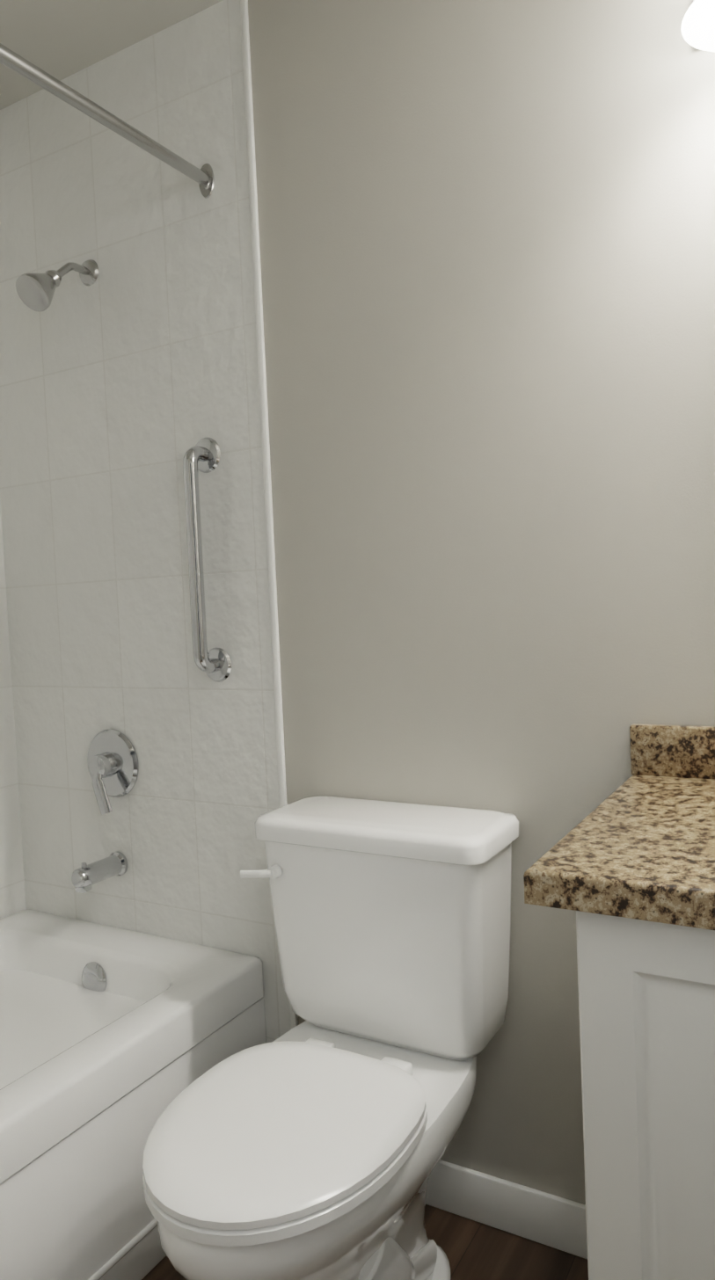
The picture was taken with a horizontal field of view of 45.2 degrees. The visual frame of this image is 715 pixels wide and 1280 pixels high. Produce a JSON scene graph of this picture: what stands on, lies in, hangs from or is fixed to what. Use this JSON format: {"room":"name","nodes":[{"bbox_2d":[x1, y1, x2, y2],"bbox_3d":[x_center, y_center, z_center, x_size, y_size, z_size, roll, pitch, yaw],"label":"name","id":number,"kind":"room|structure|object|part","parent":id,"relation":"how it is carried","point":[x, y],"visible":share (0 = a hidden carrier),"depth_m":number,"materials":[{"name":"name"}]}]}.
{"room":"bathroom","nodes":[
{"label":"bathroom","id":0,"kind":"room"},
{"bbox_2d":[0,0,222,109],"bbox_3d":[-0.247,-1.327,0.879,2.720,0.100,1.720,-1,3,30],"label":"ceiling","id":1,"kind":"structure","parent":0,"point":[60,40],"depth_m":1.83,"materials":[{"name":"grey paint"}]},
{"bbox_2d":[141,1204,588,1279],"bbox_3d":[-0.133,1.208,0.991,2.720,0.100,1.720,-1,3,30],"label":"floor","id":2,"kind":"structure","parent":0,"point":[473,1249],"depth_m":1.56,"materials":[{"name":"brown wood"}]},
{"bbox_2d":[0,909,266,1279],"bbox_3d":[-0.896,0.955,1.411,0.767,0.437,1.500,-1,3,30],"label":"tub","id":3,"kind":"object","parent":2,"relation":"on","point":[114,1042],"visible":0.94,"depth_m":1.56,"materials":[{"name":"white ceramic"}]},
{"bbox_2d":[142,795,518,1279],"bbox_3d":[-0.057,0.734,1.388,0.471,0.804,0.689,-1,3,30],"label":"toilet","id":4,"kind":"object","parent":2,"relation":"on","point":[315,1145],"visible":1,"depth_m":1.41,"materials":[{"name":"white ceramic"}]},
{"bbox_3d":[-0.179,0.427,1.582,0.076,0.026,0.029,-1,3,30],"label":"lever","id":5,"kind":"part","parent":4,"relation":"part of","materials":[{"name":"white plastic"}]},
{"bbox_3d":[-0.110,0.724,1.285,0.378,0.042,0.459,-1,3,30],"label":"seat","id":6,"kind":"part","parent":4,"relation":"part of","materials":[{"name":"white plastic"}]},
{"bbox_3d":[0.057,0.524,1.581,0.460,0.412,0.216,-1,3,30],"label":"tank","id":7,"kind":"part","parent":4,"relation":"part of","materials":[{"name":"white ceramic"}]},
{"bbox_2d":[523,723,714,1279],"bbox_3d":[0.743,0.586,0.994,0.926,1.063,0.563,-1,3,30],"label":"bathroom vanity","id":8,"kind":"object","parent":2,"relation":"on","point":[625,870],"visible":1,"depth_m":0.95,"materials":[{"name":"white wood"}]},
{"bbox_2d":[247,0,714,1204],"bbox_3d":[0.212,-0.109,1.636,2.720,2.440,0.100,-1,3,30],"label":"wall","id":9,"kind":"structure","parent":0,"point":[487,244],"depth_m":1.55,"materials":[{"name":"grey paint"}]},
{"bbox_2d":[0,0,290,1043],"bbox_3d":[-0.541,-0.091,2.007,0.827,2.440,0.008,-1,3,30],"label":"wall tiles","id":10,"kind":"structure","parent":9,"relation":"attached to","point":[128,378],"depth_m":1.96,"materials":[{"name":"white tile"}]},
{"bbox_2d":[15,259,98,312],"bbox_3d":[-0.669,-0.799,1.913,0.080,0.157,0.195,-1,3,30],"label":"shower head","id":11,"kind":"object","parent":10,"relation":"attached to","point":[35,292],"visible":1,"depth_m":1.86},
{"bbox_2d":[71,850,127,893],"bbox_3d":[-0.606,0.540,2.007,0.058,0.066,0.133,-1,3,30],"label":"tub spout","id":12,"kind":"object","parent":10,"relation":"attached to","point":[84,877],"visible":1,"depth_m":1.99,"materials":[{"name":"silver metal"}]},
{"bbox_2d":[87,728,138,814],"bbox_3d":[-0.600,0.311,2.025,0.164,0.192,0.068,-1,3,30],"label":"tub valve","id":13,"kind":"object","parent":10,"relation":"attached to","point":[112,764],"visible":1,"depth_m":2.02,"materials":[{"name":"silver metal"}]},
{"bbox_2d":[182,437,231,682],"bbox_3d":[-0.334,-0.171,1.837,0.076,0.531,0.070,-1,3,30],"label":"grab rail","id":14,"kind":"object","parent":10,"relation":"attached to","point":[203,456],"visible":1,"depth_m":1.81,"materials":[{"name":"silver metal"}]},
{"bbox_2d":[240,0,298,1029],"bbox_3d":[-0.552,-0.052,1.143,0.016,2.440,1.520,-1,3,30],"label":"trim","id":15,"kind":"structure","parent":9,"relation":"attached to","point":[262,381],"depth_m":1.77,"materials":[{"name":"white"}]},
{"bbox_2d":[425,1159,587,1258],"bbox_3d":[0.212,1.065,1.654,0.761,0.095,0.013,-1,3,30],"label":"baseboard","id":16,"kind":"structure","parent":9,"relation":"attached to","point":[559,1223],"depth_m":1.58,"materials":[{"name":"white wood"}]},
{"bbox_2d":[681,0,714,51],"bbox_3d":[0.740,-0.980,1.089,0.622,0.209,0.216,-1,3,30],"label":"sconce","id":17,"kind":"object","parent":9,"relation":"attached to","point":[698,27],"visible":1,"depth_m":1.24,"materials":[{"name":"white glass"}]},
{"bbox_3d":[-1.351,-0.034,1.545,0.100,2.440,1.620,-1,3,30],"label":"wall","id":18,"kind":"structure","parent":0,"visible":0},
{"bbox_2d":[0,501,26,918],"bbox_3d":[-1.279,-0.038,1.561,0.008,2.440,1.520,-1,3,30],"label":"wall tiles","id":19,"kind":"structure","parent":18,"relation":"attached to","point":[12,897],"depth_m":2.20,"materials":[{"name":"white tile"}]},
{"bbox_3d":[-1.293,0.001,0.699,0.827,2.440,0.008,-1,3,30],"label":"wall tiles","id":20,"kind":"structure","parent":0,"visible":0},
{"bbox_2d":[0,43,213,198],"bbox_3d":[-0.692,-0.924,1.162,0.040,0.072,1.503,-1,3,30],"label":"shower curtain rod","id":21,"kind":"object","parent":20,"relation":"attached to","point":[203,177],"visible":1,"depth_m":1.55,"materials":[{"name":"silver metal"}]}
]}

